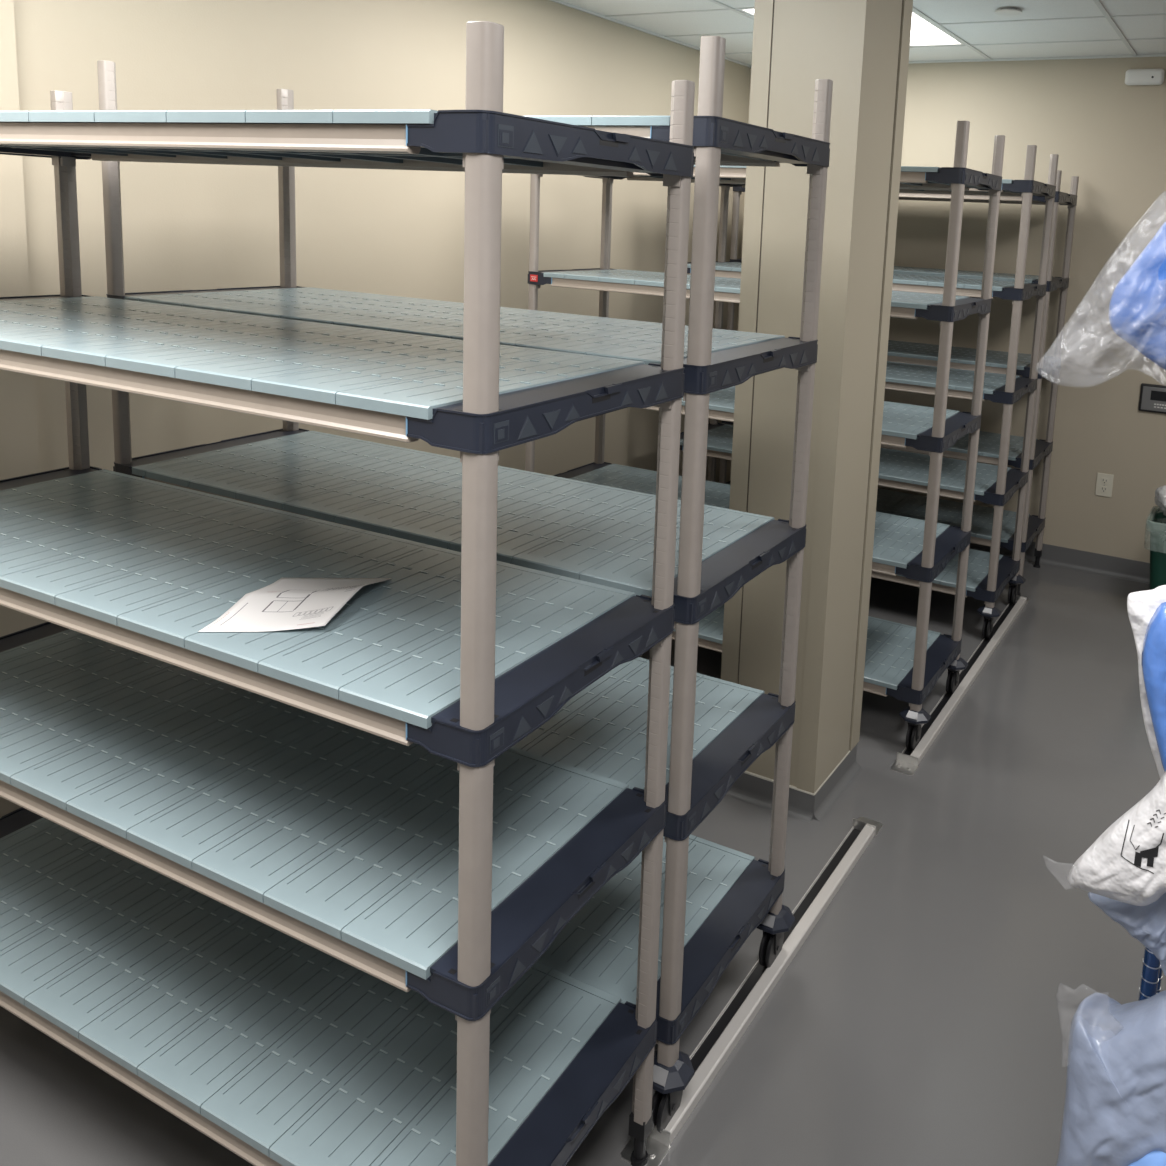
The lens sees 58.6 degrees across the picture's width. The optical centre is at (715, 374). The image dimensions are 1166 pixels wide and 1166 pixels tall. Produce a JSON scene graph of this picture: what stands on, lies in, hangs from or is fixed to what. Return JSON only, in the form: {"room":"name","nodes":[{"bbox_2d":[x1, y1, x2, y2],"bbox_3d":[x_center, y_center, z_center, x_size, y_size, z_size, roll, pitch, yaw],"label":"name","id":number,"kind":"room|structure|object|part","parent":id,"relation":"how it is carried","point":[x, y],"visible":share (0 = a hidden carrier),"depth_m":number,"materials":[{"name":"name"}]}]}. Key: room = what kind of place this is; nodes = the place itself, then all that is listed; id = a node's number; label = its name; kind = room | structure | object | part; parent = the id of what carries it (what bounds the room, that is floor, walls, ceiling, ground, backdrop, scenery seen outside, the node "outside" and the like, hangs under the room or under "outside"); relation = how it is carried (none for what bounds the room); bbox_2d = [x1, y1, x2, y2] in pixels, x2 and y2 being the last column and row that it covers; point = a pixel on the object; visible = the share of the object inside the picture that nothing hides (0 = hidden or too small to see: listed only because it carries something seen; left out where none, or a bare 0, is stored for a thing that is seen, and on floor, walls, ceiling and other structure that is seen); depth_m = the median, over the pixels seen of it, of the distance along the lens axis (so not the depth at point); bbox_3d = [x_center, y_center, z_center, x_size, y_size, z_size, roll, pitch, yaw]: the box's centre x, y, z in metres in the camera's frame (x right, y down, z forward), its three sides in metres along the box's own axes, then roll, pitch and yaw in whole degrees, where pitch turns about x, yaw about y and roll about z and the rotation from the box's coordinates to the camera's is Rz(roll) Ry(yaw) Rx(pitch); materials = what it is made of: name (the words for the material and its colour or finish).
{"room":"storage room","nodes":[
{"label":"storage room","id":0,"kind":"room"},
{"bbox_2d":[0,0,749,817],"bbox_3d":[-1.884,-0.157,3.467,0.205,3.150,8.537,7,10,27],"label":"wall","id":1,"kind":"structure","parent":0,"point":[186,226],"depth_m":3.88,"materials":[{"name":"paint"}]},
{"bbox_2d":[550,0,1165,67],"bbox_3d":[0.377,-1.327,2.100,4.882,0.012,8.537,7,10,27],"label":"trim","id":2,"kind":"structure","parent":1,"relation":"attached to","point":[556,1],"depth_m":5.96,"materials":[{"name":"silver metal"}]},
{"bbox_2d":[0,560,1165,1165],"bbox_3d":[0.233,1.727,2.573,5.182,0.100,8.837,7,10,27],"label":"floor","id":3,"kind":"structure","parent":0,"point":[925,1017],"depth_m":2.90,"materials":[{"name":"grey concrete"}]},
{"bbox_2d":[0,21,694,1165],"bbox_3d":[-1.065,0.518,2.208,1.896,2.279,0.617,7,10,26],"label":"shelving unit","id":4,"kind":"object","parent":3,"relation":"on","point":[300,893],"visible":1,"depth_m":1.99,"materials":[{"name":"grey plastic"}]},
{"bbox_3d":[-1.761,0.330,2.846,0.044,2.169,0.044,7,10,26],"label":"post","id":5,"kind":"part","parent":4,"relation":"part of","materials":[{"name":"grey metal"}]},
{"bbox_3d":[-1.234,1.375,2.073,1.616,0.040,0.027,7,10,26],"label":"rail","id":6,"kind":"part","parent":4,"relation":"part of","materials":[{"name":"beige metal"}]},
{"bbox_3d":[-1.210,0.879,1.996,1.616,0.040,0.027,7,10,26],"label":"rail","id":7,"kind":"part","parent":4,"relation":"part of","materials":[{"name":"beige metal"}]},
{"bbox_3d":[-1.190,0.462,1.932,1.616,0.040,0.027,7,10,26],"label":"rail","id":8,"kind":"part","parent":4,"relation":"part of","materials":[{"name":"beige metal"}]},
{"bbox_3d":[-1.168,-0.009,1.859,1.616,0.040,0.027,7,10,26],"label":"rail","id":9,"kind":"part","parent":4,"relation":"part of","materials":[{"name":"beige metal"}]},
{"bbox_3d":[-1.149,-0.420,1.795,1.616,0.040,0.027,7,10,26],"label":"rail","id":10,"kind":"part","parent":4,"relation":"part of","materials":[{"name":"metal"}]},
{"bbox_3d":[-1.018,-0.461,2.056,1.688,0.026,0.561,7,10,26],"label":"shelf","id":11,"kind":"part","parent":4,"relation":"part of","materials":[{"name":"grey metal"}]},
{"bbox_2d":[198,578,391,631],"bbox_3d":[-0.787,0.420,1.953,0.211,0.031,0.327,4,9,6],"label":"paper sheet","id":12,"kind":"object","parent":4,"relation":"on","point":[286,603],"visible":1,"depth_m":1.92,"materials":[{"name":"white paper"}]},
{"bbox_3d":[-0.888,-0.488,2.319,1.616,0.040,0.027,7,10,26],"label":"rail","id":13,"kind":"part","parent":4,"relation":"part of","materials":[{"name":"beige metal"}]},
{"bbox_3d":[-0.362,0.597,1.553,0.044,2.169,0.044,7,10,26],"label":"post","id":14,"kind":"part","parent":4,"relation":"part of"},
{"bbox_3d":[-0.114,0.531,2.052,0.044,2.169,0.044,7,10,26],"label":"post","id":15,"kind":"part","parent":4,"relation":"part of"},
{"bbox_2d":[97,36,832,1132],"bbox_3d":[-0.748,0.391,2.803,1.957,2.368,0.697,7,10,26],"label":"shelving unit","id":16,"kind":"object","parent":3,"relation":"on","point":[714,896],"visible":0.56,"depth_m":2.54,"materials":[{"name":"plastic"},{"name":"painted metal"},{"name":"black rubber"}]},
{"bbox_3d":[-1.694,0.248,2.943,0.044,2.218,0.044,7,10,26],"label":"post","id":17,"kind":"part","parent":16,"relation":"part of","materials":[{"name":"beige metal"}]},
{"bbox_3d":[-0.884,0.392,2.530,1.616,0.040,0.027,7,10,26],"label":"rail","id":18,"kind":"part","parent":16,"relation":"part of","materials":[{"name":"beige metal"}]},
{"bbox_3d":[-1.431,0.181,3.455,0.044,2.218,0.044,7,10,26],"label":"post","id":19,"kind":"part","parent":16,"relation":"part of","materials":[{"name":"beige metal"}]},
{"bbox_3d":[-0.839,-0.558,2.383,1.616,0.040,0.027,7,10,26],"label":"rail","id":20,"kind":"part","parent":16,"relation":"part of","materials":[{"name":"beige metal"}]},
{"bbox_3d":[-0.126,1.541,2.257,0.044,0.018,0.024,7,10,26],"label":"label plate","id":21,"kind":"part","parent":16,"relation":"part of","materials":[{"name":"silver metal"}]},
{"bbox_3d":[-0.058,0.452,2.128,0.044,2.218,0.044,7,10,26],"label":"post","id":22,"kind":"part","parent":16,"relation":"part of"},
{"bbox_3d":[-0.701,-0.600,2.650,1.688,0.026,0.579,7,10,26],"label":"shelf","id":23,"kind":"part","parent":16,"relation":"part of","materials":[{"name":"grey"}]},
{"bbox_3d":[-0.564,-0.629,2.919,1.616,0.040,0.027,7,10,26],"label":"rail","id":24,"kind":"part","parent":16,"relation":"part of","materials":[{"name":"beige metal"}]},
{"bbox_3d":[0.139,1.473,2.773,0.044,0.018,0.024,7,10,26],"label":"label plate","id":25,"kind":"part","parent":16,"relation":"part of","materials":[{"name":"silver metal"}]},
{"bbox_3d":[0.206,0.385,2.640,0.044,2.218,0.044,7,10,26],"label":"post","id":26,"kind":"part","parent":16,"relation":"part of","materials":[{"name":"beige metal"}]},
{"bbox_2d":[621,817,882,1165],"bbox_3d":[0.182,1.609,2.880,0.086,0.036,1.513,7,10,27],"label":"floor track","id":27,"kind":"object","parent":3,"relation":"on","point":[726,1031],"visible":0.75,"depth_m":2.71,"materials":[{"name":"silver metal"}]},
{"bbox_2d":[525,121,1004,749],"bbox_3d":[0.124,0.144,4.535,2.016,2.408,0.682,7,10,27],"label":"shelving unit","id":28,"kind":"object","parent":3,"relation":"on","point":[903,662],"visible":0.53,"depth_m":4.24,"materials":[{"name":"plastic"},{"name":"painted metal"},{"name":"black rubber"}]},
{"bbox_3d":[-0.842,-0.005,4.712,0.044,2.257,0.044,7,10,27],"label":"post","id":29,"kind":"part","parent":28,"relation":"part of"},
{"bbox_3d":[-0.576,-0.069,5.206,0.044,2.257,0.044,7,10,27],"label":"post","id":30,"kind":"part","parent":28,"relation":"part of","materials":[{"name":"grey metal"}]},
{"bbox_3d":[0.008,-0.320,4.199,1.675,0.040,0.027,7,10,27],"label":"rail","id":31,"kind":"part","parent":28,"relation":"part of","materials":[{"name":"beige metal"}]},
{"bbox_3d":[-0.015,0.163,4.273,1.675,0.040,0.027,7,10,27],"label":"rail","id":32,"kind":"part","parent":28,"relation":"part of","materials":[{"name":"beige metal"}]},
{"bbox_3d":[-0.062,1.152,4.426,1.675,0.040,0.027,7,10,27],"label":"rail","id":33,"kind":"part","parent":28,"relation":"part of","materials":[{"name":"beige metal"}]},
{"bbox_3d":[0.031,-0.811,4.122,1.675,0.040,0.027,7,10,27],"label":"rail","id":34,"kind":"part","parent":28,"relation":"part of","materials":[{"name":"beige metal"}]},
{"bbox_3d":[0.171,-0.851,4.380,1.747,0.026,0.564,7,10,27],"label":"shelf","id":35,"kind":"part","parent":28,"relation":"part of","materials":[{"name":"grey metal"}]},
{"bbox_3d":[0.310,-0.878,4.641,1.675,0.040,0.027,7,10,27],"label":"rail","id":36,"kind":"part","parent":28,"relation":"part of","materials":[{"name":"beige metal"}]},
{"bbox_3d":[-0.039,0.663,4.351,1.675,0.040,0.027,7,10,27],"label":"rail","id":37,"kind":"part","parent":28,"relation":"part of","materials":[{"name":"beige metal"}]},
{"bbox_3d":[0.760,1.317,3.972,0.044,0.018,0.024,7,10,27],"label":"label plate","id":38,"kind":"part","parent":28,"relation":"part of","materials":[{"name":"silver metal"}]},
{"bbox_3d":[0.831,0.208,3.840,0.044,2.257,0.044,7,10,27],"label":"post","id":39,"kind":"part","parent":28,"relation":"part of","materials":[{"name":"beige metal"}]},
{"bbox_3d":[1.096,0.145,4.334,0.044,2.257,0.044,7,10,27],"label":"post","id":40,"kind":"part","parent":28,"relation":"part of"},
{"bbox_2d":[680,145,1058,638],"bbox_3d":[0.713,-0.011,5.657,2.016,2.426,0.682,7,10,27],"label":"shelving unit","id":41,"kind":"object","parent":3,"relation":"on","point":[988,574],"visible":0.43,"depth_m":5.28,"materials":[{"name":"plastic"},{"name":"painted metal"},{"name":"black rubber"}]},
{"bbox_3d":[0.014,-0.225,6.329,0.044,2.275,0.044,7,10,27],"label":"post","id":42,"kind":"part","parent":41,"relation":"part of","materials":[{"name":"grey metal"}]},
{"bbox_3d":[0.550,0.515,5.474,1.675,0.040,0.027,7,10,27],"label":"rail","id":43,"kind":"part","parent":41,"relation":"part of","materials":[{"name":"beige metal"}]},
{"bbox_3d":[0.597,-0.479,5.320,1.675,0.040,0.027,7,10,27],"label":"rail","id":44,"kind":"part","parent":41,"relation":"part of","materials":[{"name":"beige metal"}]},
{"bbox_3d":[0.621,-0.978,5.243,1.675,0.040,0.027,7,10,27],"label":"rail","id":45,"kind":"part","parent":41,"relation":"part of","materials":[{"name":"beige metal"}]},
{"bbox_3d":[0.761,-1.018,5.501,1.747,0.026,0.564,7,10,27],"label":"shelf","id":46,"kind":"part","parent":41,"relation":"part of","materials":[{"name":"grey metal"}]},
{"bbox_3d":[0.900,-1.045,5.760,1.675,0.040,0.027,7,10,27],"label":"rail","id":47,"kind":"part","parent":41,"relation":"part of","materials":[{"name":"beige metal"}]},
{"bbox_3d":[0.527,1.005,5.550,1.675,0.040,0.027,7,10,27],"label":"rail","id":48,"kind":"part","parent":41,"relation":"part of","materials":[{"name":"beige metal"}]},
{"bbox_3d":[0.574,0.015,5.396,1.675,0.040,0.027,7,10,27],"label":"rail","id":49,"kind":"part","parent":41,"relation":"part of","materials":[{"name":"beige metal"}]},
{"bbox_3d":[1.349,1.171,5.095,0.044,0.018,0.024,7,10,27],"label":"label plate","id":50,"kind":"part","parent":41,"relation":"part of","materials":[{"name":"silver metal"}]},
{"bbox_3d":[1.420,0.053,4.961,0.044,2.275,0.044,7,10,27],"label":"post","id":51,"kind":"part","parent":41,"relation":"part of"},
{"bbox_3d":[1.686,-0.010,5.455,0.044,2.275,0.044,7,10,27],"label":"post","id":52,"kind":"part","parent":41,"relation":"part of","materials":[{"name":"grey metal"}]},
{"bbox_2d":[719,170,1078,595],"bbox_3d":[1.054,-0.059,6.314,1.955,2.360,0.620,7,10,27],"label":"shelving unit","id":53,"kind":"object","parent":3,"relation":"on","point":[888,501],"visible":0.34,"depth_m":6.00,"materials":[{"name":"grey metal"}]},
{"bbox_3d":[0.087,-0.188,6.495,0.044,2.250,0.044,7,10,27],"label":"post","id":54,"kind":"part","parent":53,"relation":"part of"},
{"bbox_3d":[0.895,0.398,6.121,1.675,0.040,0.027,7,10,27],"label":"rail","id":55,"kind":"part","parent":53,"relation":"part of","materials":[{"name":"beige metal"}]},
{"bbox_3d":[0.919,-0.105,6.043,1.675,0.040,0.027,7,10,27],"label":"rail","id":56,"kind":"part","parent":53,"relation":"part of","materials":[{"name":"beige metal"}]},
{"bbox_3d":[0.963,-1.043,5.898,1.675,0.040,0.027,7,10,27],"label":"rail","id":57,"kind":"part","parent":53,"relation":"part of","materials":[{"name":"beige metal"}]},
{"bbox_3d":[1.241,-1.110,6.416,1.675,0.040,0.027,7,10,27],"label":"rail","id":58,"kind":"part","parent":53,"relation":"part of","materials":[{"name":"beige metal"}]},
{"bbox_3d":[0.873,0.867,6.194,1.675,0.040,0.027,7,10,27],"label":"rail","id":59,"kind":"part","parent":53,"relation":"part of","materials":[{"name":"beige metal"}]},
{"bbox_3d":[1.760,0.026,5.623,0.044,2.250,0.044,7,10,27],"label":"post","id":60,"kind":"part","parent":53,"relation":"part of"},
{"bbox_3d":[2.026,-0.038,6.117,0.044,2.250,0.044,7,10,27],"label":"post","id":61,"kind":"part","parent":53,"relation":"part of","materials":[{"name":"grey metal"}]},
{"bbox_2d":[891,596,1028,774],"bbox_3d":[1.206,1.358,4.809,0.086,0.036,2.166,7,10,27],"label":"floor track","id":62,"kind":"object","parent":3,"relation":"on","point":[907,762],"visible":0.85,"depth_m":4.49,"materials":[{"name":"silver metal"}]},
{"bbox_2d":[1138,946,1162,1000],"bbox_3d":[1.193,0.762,1.577,0.931,2.200,0.483,7,10,27],"label":"wire rack","id":63,"kind":"object","parent":3,"relation":"on","point":[1151,975],"visible":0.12,"depth_m":1.61,"materials":[{"name":"blue"}]},
{"bbox_2d":[1056,990,1165,1165],"bbox_3d":[0.662,1.087,1.536,0.309,0.447,0.184,7,10,27],"label":"bag","id":64,"kind":"object","parent":63,"relation":"hanging from","point":[1114,1114],"visible":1,"depth_m":1.50,"materials":[{"name":"blue"}]},
{"bbox_2d":[1068,772,1165,905],"bbox_3d":[0.609,0.640,1.438,0.279,0.257,0.069,7,10,27],"label":"bag","id":65,"kind":"object","parent":63,"relation":"hanging from","point":[1126,863],"visible":1,"depth_m":1.43,"materials":[{"name":"white plastic"}]},
{"bbox_2d":[1088,892,1165,975],"bbox_3d":[0.672,0.788,1.513,0.229,0.178,0.125,7,10,27],"label":"hanging bag","id":66,"kind":"object","parent":63,"relation":"hanging from","point":[1147,924],"visible":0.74,"depth_m":1.49,"materials":[{"name":"blue plastic"}]},
{"bbox_2d":[1109,222,1165,369],"bbox_3d":[0.645,-0.125,1.407,0.370,0.315,0.159,7,10,27],"label":"bundle","id":67,"kind":"object","parent":63,"relation":"hanging from","point":[1137,306],"visible":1,"depth_m":1.39,"materials":[{"name":"blue plastic"}]},
{"bbox_2d":[1127,585,1165,778],"bbox_3d":[0.685,0.451,1.469,0.204,0.339,0.128,7,10,27],"label":"plastic bag","id":68,"kind":"object","parent":63,"relation":"hanging from","point":[1146,609],"visible":1,"depth_m":1.46,"materials":[{"name":"white"}]},
{"bbox_3d":[0.904,0.686,1.977,0.038,2.200,0.038,7,10,27],"label":"post","id":69,"kind":"part","parent":63,"relation":"part of","materials":[{"name":"silver metal"}]},
{"bbox_2d":[1146,507,1165,589],"bbox_3d":[2.481,1.047,5.382,0.454,0.594,0.379,7,10,27],"label":"waste bin","id":70,"kind":"object","parent":3,"relation":"on","point":[1156,521],"visible":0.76,"depth_m":5.31,"materials":[{"name":"teal plastic"}]},
{"bbox_2d":[1154,485,1165,515],"bbox_3d":[2.417,0.664,5.365,0.238,0.229,0.244,4,9,5],"label":"trash bag","id":71,"kind":"object","parent":70,"relation":"on","point":[1160,493],"visible":1,"depth_m":5.35,"materials":[{"name":"white plastic"}]},
{"bbox_2d":[721,0,912,822],"bbox_3d":[0.343,-0.016,3.561,0.412,3.050,0.455,7,10,27],"label":"wall column","id":72,"kind":"structure","parent":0,"point":[862,46],"depth_m":3.42,"materials":[{"name":"beige paint"}]},
{"bbox_2d":[560,0,1165,64],"bbox_3d":[0.378,-1.343,2.098,4.880,0.019,8.535,7,10,27],"label":"ceiling","id":73,"kind":"structure","parent":0,"point":[941,11],"depth_m":5.25,"materials":[{"name":"tile"}]},
{"bbox_2d":[739,9,964,46],"bbox_3d":[0.753,-1.858,5.408,0.831,0.060,1.216,7,10,27],"label":"ceiling light","id":74,"kind":"object","parent":73,"relation":"attached to","point":[923,32],"visible":0.24,"depth_m":5.71,"materials":[{"name":"white plastic"}]},
{"bbox_2d":[605,0,1165,59],"bbox_3d":[0.378,-1.340,2.098,4.860,0.026,8.537,7,10,27],"label":"grid","id":75,"kind":"object","parent":73,"relation":"attached to","point":[1098,3],"depth_m":5.22,"materials":[{"name":"silver metal"}]},
{"bbox_2d":[994,7,1021,15],"bbox_3d":[1.365,-1.748,4.773,0.124,0.126,0.124,7,10,27],"label":"sprinkler cover","id":76,"kind":"object","parent":73,"relation":"attached to","point":[1008,11],"visible":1,"depth_m":4.76,"materials":[{"name":"white plastic"}]},
{"bbox_2d":[730,57,1165,562],"bbox_3d":[2.351,-0.369,6.126,4.882,3.150,0.150,7,10,27],"label":"wall","id":77,"kind":"structure","parent":0,"point":[1104,131],"depth_m":6.16,"materials":[{"name":"paint"}]},
{"bbox_2d":[969,542,1149,583],"bbox_3d":[2.237,1.138,6.277,4.882,0.118,0.036,7,10,27],"label":"baseboard","id":78,"kind":"structure","parent":77,"relation":"attached to","point":[1106,565],"depth_m":6.27,"materials":[{"name":"grey rubber"}]},
{"bbox_2d":[1095,473,1113,497],"bbox_3d":[2.337,0.664,6.176,0.094,0.140,0.011,7,10,27],"label":"power outlet","id":79,"kind":"object","parent":77,"relation":"attached to","point":[1104,483],"visible":1,"depth_m":6.17,"materials":[{"name":"beige plastic"}]},
{"bbox_2d":[1100,486,1106,492],"bbox_3d":[2.334,0.690,6.176,0.038,0.036,0.003,7,10,27],"label":"socket","id":80,"kind":"object","parent":79,"relation":"attached to","point":[1103,489],"depth_m":6.18,"materials":[{"name":"beige plastic"}]},
{"bbox_2d":[1101,478,1107,483],"bbox_3d":[2.336,0.639,6.168,0.038,0.036,0.003,7,10,27],"label":"socket","id":81,"kind":"object","parent":79,"relation":"attached to","point":[1103,480],"depth_m":6.17,"materials":[{"name":"beige plastic"}]},
{"bbox_2d":[1125,69,1164,85],"bbox_3d":[2.423,-1.683,5.805,0.206,0.090,0.048,7,10,27],"label":"wall sensor","id":82,"kind":"object","parent":77,"relation":"attached to","point":[1132,76],"visible":1,"depth_m":5.79,"materials":[{"name":"white plastic"}]},
{"bbox_2d":[1138,383,1165,413],"bbox_3d":[2.588,0.144,5.964,0.236,0.164,0.028,7,10,27],"label":"wall thermostat","id":83,"kind":"object","parent":77,"relation":"attached to","point":[1152,398],"visible":1,"depth_m":5.97,"materials":[{"name":"black plastic"}]}
]}

